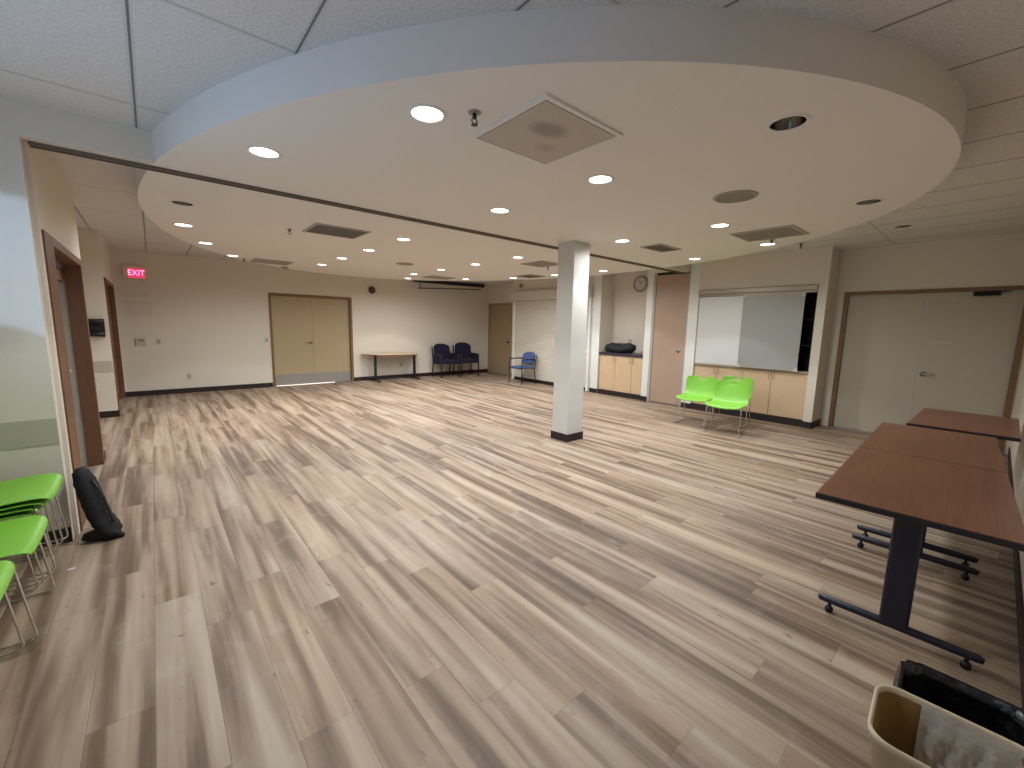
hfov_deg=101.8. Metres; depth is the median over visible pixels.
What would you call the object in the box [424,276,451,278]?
grille
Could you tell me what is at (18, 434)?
trim
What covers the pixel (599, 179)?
recessed light
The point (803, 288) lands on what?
track
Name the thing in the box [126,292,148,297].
paper notice
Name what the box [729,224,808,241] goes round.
ceiling vent
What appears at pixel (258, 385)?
baseboard
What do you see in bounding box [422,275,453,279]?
ceiling vent
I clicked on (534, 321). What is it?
roller shutter
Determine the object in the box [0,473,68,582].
chair
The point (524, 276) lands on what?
grille
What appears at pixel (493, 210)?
recessed light
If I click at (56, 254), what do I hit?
door
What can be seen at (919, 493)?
table
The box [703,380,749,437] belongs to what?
chair
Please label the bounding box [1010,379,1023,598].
wall
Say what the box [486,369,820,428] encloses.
baseboard
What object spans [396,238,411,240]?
recessed light
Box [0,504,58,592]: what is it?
chair
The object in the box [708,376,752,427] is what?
chair
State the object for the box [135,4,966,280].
ceiling
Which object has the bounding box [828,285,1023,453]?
door
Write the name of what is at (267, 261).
grille
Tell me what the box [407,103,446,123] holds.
recessed light
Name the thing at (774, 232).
grille
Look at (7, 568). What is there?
chair
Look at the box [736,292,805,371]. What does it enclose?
whiteboard
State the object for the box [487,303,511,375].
door
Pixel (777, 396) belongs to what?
storage cabinet
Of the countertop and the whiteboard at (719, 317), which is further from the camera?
the countertop
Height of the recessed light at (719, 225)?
0.056 m
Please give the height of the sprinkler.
0.061 m
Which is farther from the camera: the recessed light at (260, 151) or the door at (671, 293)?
the door at (671, 293)
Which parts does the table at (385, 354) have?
leg, leg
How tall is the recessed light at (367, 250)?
0.056 m
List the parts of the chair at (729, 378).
sled leg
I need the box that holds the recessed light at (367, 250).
[362,249,375,251]
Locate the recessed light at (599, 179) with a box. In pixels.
[586,174,614,184]
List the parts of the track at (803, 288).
rail, rail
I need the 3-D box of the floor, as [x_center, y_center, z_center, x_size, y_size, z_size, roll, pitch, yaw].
[-0.537,0.832,5.329,11.550,0.100,13.900,-6,10,-40]
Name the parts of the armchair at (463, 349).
backrest, seat, panel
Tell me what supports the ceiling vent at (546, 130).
in the ceiling at (692, 93)
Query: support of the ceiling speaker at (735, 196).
attached to the ceiling at (692, 93)
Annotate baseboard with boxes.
[37,409,119,547]
[125,369,485,396]
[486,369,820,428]
[1008,447,1023,708]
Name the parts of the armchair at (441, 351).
leg, panel, backrest, seat, panel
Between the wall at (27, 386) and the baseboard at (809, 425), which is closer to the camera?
the wall at (27, 386)
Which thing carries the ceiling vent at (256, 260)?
in the ceiling at (692, 93)
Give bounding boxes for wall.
[0,95,74,538]
[14,98,689,272]
[22,140,117,535]
[77,227,102,411]
[109,248,486,391]
[487,232,1023,454]
[512,246,840,422]
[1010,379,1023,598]
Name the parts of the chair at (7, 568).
sled leg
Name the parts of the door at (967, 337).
handle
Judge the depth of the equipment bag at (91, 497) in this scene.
2.81 m
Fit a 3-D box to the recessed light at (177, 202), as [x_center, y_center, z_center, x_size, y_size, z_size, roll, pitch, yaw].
[-3.079,-1.757,3.878,0.204,0.146,0.204,-6,10,-40]
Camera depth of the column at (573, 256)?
5.46 m
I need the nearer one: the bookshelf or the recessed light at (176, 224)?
the recessed light at (176, 224)
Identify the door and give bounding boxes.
[41,229,104,530]
[103,277,125,410]
[268,293,353,386]
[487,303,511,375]
[646,270,690,405]
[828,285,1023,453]
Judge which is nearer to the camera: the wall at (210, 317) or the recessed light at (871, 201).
the recessed light at (871, 201)
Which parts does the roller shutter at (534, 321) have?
guide rail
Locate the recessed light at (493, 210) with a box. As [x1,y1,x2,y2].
[489,208,510,213]
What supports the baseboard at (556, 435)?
attached to the column at (573, 256)
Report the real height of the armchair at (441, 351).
0.962 m
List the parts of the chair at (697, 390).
sled leg, sled leg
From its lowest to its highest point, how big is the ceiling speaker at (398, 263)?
0.012 m
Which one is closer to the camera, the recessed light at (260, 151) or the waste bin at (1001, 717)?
the waste bin at (1001, 717)
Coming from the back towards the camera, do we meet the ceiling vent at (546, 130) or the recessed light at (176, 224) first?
the recessed light at (176, 224)
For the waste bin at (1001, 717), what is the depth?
1.45 m
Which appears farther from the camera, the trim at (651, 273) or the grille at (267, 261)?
the trim at (651, 273)
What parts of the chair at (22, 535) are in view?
sled leg, sled leg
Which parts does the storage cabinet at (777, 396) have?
door, door, door, door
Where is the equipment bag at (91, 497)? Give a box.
[72,467,124,540]
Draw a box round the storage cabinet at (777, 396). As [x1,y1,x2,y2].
[690,364,807,426]
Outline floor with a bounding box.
[0,372,1021,767]
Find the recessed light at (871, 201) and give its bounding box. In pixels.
[853,198,884,205]
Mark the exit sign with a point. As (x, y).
(129, 271)
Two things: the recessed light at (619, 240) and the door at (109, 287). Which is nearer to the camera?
the recessed light at (619, 240)
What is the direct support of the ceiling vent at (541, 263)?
in the ceiling at (692, 93)
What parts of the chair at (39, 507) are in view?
sled leg, sled leg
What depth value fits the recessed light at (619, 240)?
5.18 m
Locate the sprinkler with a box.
[468,109,480,126]
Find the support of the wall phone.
attached to the wall at (50, 191)
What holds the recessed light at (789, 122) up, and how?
in the ceiling at (692, 93)
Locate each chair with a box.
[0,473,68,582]
[0,499,63,588]
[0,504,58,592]
[0,510,53,599]
[0,515,54,651]
[0,560,24,658]
[674,375,716,427]
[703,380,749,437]
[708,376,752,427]
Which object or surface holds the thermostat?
attached to the wall at (210, 317)
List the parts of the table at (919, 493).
leg, leg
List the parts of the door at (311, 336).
kick plate, kick plate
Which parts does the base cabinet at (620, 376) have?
door, door, door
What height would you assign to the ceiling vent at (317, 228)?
0.012 m
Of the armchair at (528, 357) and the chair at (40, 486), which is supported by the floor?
the armchair at (528, 357)
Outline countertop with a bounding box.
[599,352,642,356]
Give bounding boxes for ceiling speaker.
[396,262,413,264]
[713,190,758,202]
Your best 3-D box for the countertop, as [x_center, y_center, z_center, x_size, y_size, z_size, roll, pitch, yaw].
[2.568,-0.670,9.370,0.464,0.047,1.156,-6,10,-40]
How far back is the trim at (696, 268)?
7.93 m
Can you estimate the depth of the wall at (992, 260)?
6.04 m
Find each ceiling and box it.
[0,0,1023,284]
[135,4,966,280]
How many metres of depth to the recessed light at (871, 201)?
3.47 m
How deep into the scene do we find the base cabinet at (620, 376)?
9.28 m
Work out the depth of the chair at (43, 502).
2.31 m
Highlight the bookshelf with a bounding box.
[797,292,817,371]
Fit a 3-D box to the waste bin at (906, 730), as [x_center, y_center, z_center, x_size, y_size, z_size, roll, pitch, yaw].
[1.241,1.202,1.195,0.285,0.380,0.360,-6,11,-43]
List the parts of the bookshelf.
panel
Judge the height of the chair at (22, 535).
0.753 m
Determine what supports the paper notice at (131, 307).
attached to the wall at (210, 317)
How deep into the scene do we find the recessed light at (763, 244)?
5.23 m
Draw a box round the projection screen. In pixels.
[413,280,484,289]
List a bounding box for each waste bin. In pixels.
[867,684,1023,767]
[893,660,1023,746]
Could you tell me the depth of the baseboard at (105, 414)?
2.83 m
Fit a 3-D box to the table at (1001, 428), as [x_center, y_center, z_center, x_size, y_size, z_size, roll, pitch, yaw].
[4.355,0.702,4.057,1.260,0.704,0.680,-5,10,-40]
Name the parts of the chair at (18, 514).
sled leg, sled leg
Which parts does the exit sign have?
panel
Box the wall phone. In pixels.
[88,319,105,336]
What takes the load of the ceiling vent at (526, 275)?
in the ceiling at (692, 93)
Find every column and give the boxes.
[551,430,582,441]
[552,241,589,434]
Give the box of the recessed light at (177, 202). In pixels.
[168,200,195,206]
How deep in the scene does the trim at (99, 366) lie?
6.30 m
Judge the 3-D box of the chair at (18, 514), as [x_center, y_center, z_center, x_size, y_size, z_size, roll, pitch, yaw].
[-2.982,0.769,2.287,0.530,0.753,0.525,-6,10,-40]
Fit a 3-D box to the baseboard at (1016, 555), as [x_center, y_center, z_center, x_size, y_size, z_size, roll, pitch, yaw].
[3.656,1.137,3.022,7.290,0.100,0.012,-6,10,-40]
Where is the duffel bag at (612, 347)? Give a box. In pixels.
[605,343,635,352]
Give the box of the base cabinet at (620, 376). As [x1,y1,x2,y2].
[597,354,642,399]
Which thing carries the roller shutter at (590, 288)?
in the wall at (812, 266)
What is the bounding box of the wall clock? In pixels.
[633,276,647,291]
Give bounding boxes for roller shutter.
[510,289,556,381]
[584,286,593,390]
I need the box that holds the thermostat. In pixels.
[135,338,145,344]
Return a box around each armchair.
[431,344,458,377]
[453,342,478,376]
[509,352,536,384]
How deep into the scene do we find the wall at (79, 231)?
6.12 m
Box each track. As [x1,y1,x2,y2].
[27,140,685,273]
[694,285,818,372]
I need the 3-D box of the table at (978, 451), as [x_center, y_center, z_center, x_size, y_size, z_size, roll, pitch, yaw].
[3.210,0.792,3.239,1.270,0.704,0.700,-6,11,-42]
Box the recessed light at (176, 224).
[172,223,193,226]
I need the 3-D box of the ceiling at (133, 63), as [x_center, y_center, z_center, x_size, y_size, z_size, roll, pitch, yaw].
[-0.478,-2.040,4.929,11.550,0.100,13.900,-6,10,-40]
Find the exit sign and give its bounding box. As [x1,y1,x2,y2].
[122,265,147,279]
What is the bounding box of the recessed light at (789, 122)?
[765,113,811,132]
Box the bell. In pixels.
[368,286,375,293]
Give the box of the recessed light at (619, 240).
[614,239,630,242]
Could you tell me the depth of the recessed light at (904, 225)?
5.03 m
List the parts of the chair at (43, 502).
sled leg, sled leg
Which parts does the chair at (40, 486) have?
sled leg, sled leg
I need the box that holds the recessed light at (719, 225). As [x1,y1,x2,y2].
[709,223,730,227]
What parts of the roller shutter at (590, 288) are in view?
guide rail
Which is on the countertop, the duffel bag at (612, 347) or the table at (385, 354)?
the duffel bag at (612, 347)
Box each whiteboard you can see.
[694,295,743,365]
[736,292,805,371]
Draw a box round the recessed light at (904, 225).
[891,224,913,228]
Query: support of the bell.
attached to the wall at (210, 317)
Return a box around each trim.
[0,418,59,449]
[93,361,112,372]
[590,275,601,388]
[641,269,654,396]
[681,262,701,402]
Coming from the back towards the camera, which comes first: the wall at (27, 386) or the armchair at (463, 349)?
the armchair at (463, 349)
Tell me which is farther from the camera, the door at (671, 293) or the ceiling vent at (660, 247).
the door at (671, 293)
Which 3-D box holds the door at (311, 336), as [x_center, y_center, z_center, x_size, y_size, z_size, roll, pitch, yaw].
[-4.882,-1.082,10.235,1.880,2.160,0.135,-6,10,-40]
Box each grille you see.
[253,259,289,264]
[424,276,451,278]
[517,275,542,277]
[646,245,676,251]
[717,192,753,201]
[735,227,803,240]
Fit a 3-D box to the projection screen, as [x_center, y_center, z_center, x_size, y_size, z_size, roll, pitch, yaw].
[-1.802,-2.878,12.191,2.300,0.299,0.120,-5,10,-36]
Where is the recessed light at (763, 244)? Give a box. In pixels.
[758,243,776,245]
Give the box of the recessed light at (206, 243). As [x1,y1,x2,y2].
[197,242,213,244]
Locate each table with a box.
[361,353,419,382]
[815,447,1023,669]
[857,422,1007,565]
[906,408,1020,441]
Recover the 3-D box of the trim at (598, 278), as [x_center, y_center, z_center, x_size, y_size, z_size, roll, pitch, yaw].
[1.951,-1.182,9.664,0.006,2.790,0.195,-6,10,-40]
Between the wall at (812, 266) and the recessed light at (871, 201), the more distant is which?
the wall at (812, 266)
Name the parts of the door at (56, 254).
rail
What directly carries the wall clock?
attached to the wall at (812, 266)
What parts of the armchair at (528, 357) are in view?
seat, backrest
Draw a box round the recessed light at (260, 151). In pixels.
[245,145,281,158]
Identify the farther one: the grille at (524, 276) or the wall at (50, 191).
the grille at (524, 276)
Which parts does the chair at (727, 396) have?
sled leg, sled leg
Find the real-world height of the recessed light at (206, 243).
0.056 m
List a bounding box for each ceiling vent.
[250,258,293,265]
[302,222,370,238]
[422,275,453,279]
[471,93,622,165]
[515,274,545,277]
[521,260,557,266]
[640,243,681,252]
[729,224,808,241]
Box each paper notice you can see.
[123,300,151,316]
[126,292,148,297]
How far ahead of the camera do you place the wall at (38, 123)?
2.67 m
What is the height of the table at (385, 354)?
0.704 m
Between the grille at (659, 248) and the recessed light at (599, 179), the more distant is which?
the grille at (659, 248)
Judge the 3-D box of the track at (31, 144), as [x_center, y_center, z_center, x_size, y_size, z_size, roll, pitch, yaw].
[0.140,-1.810,5.288,8.320,0.020,0.070,-6,10,-40]
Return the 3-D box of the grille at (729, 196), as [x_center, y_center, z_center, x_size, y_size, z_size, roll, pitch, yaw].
[1.806,-1.515,3.366,0.274,0.006,0.274,-6,10,-40]
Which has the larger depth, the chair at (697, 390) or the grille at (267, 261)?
the grille at (267, 261)

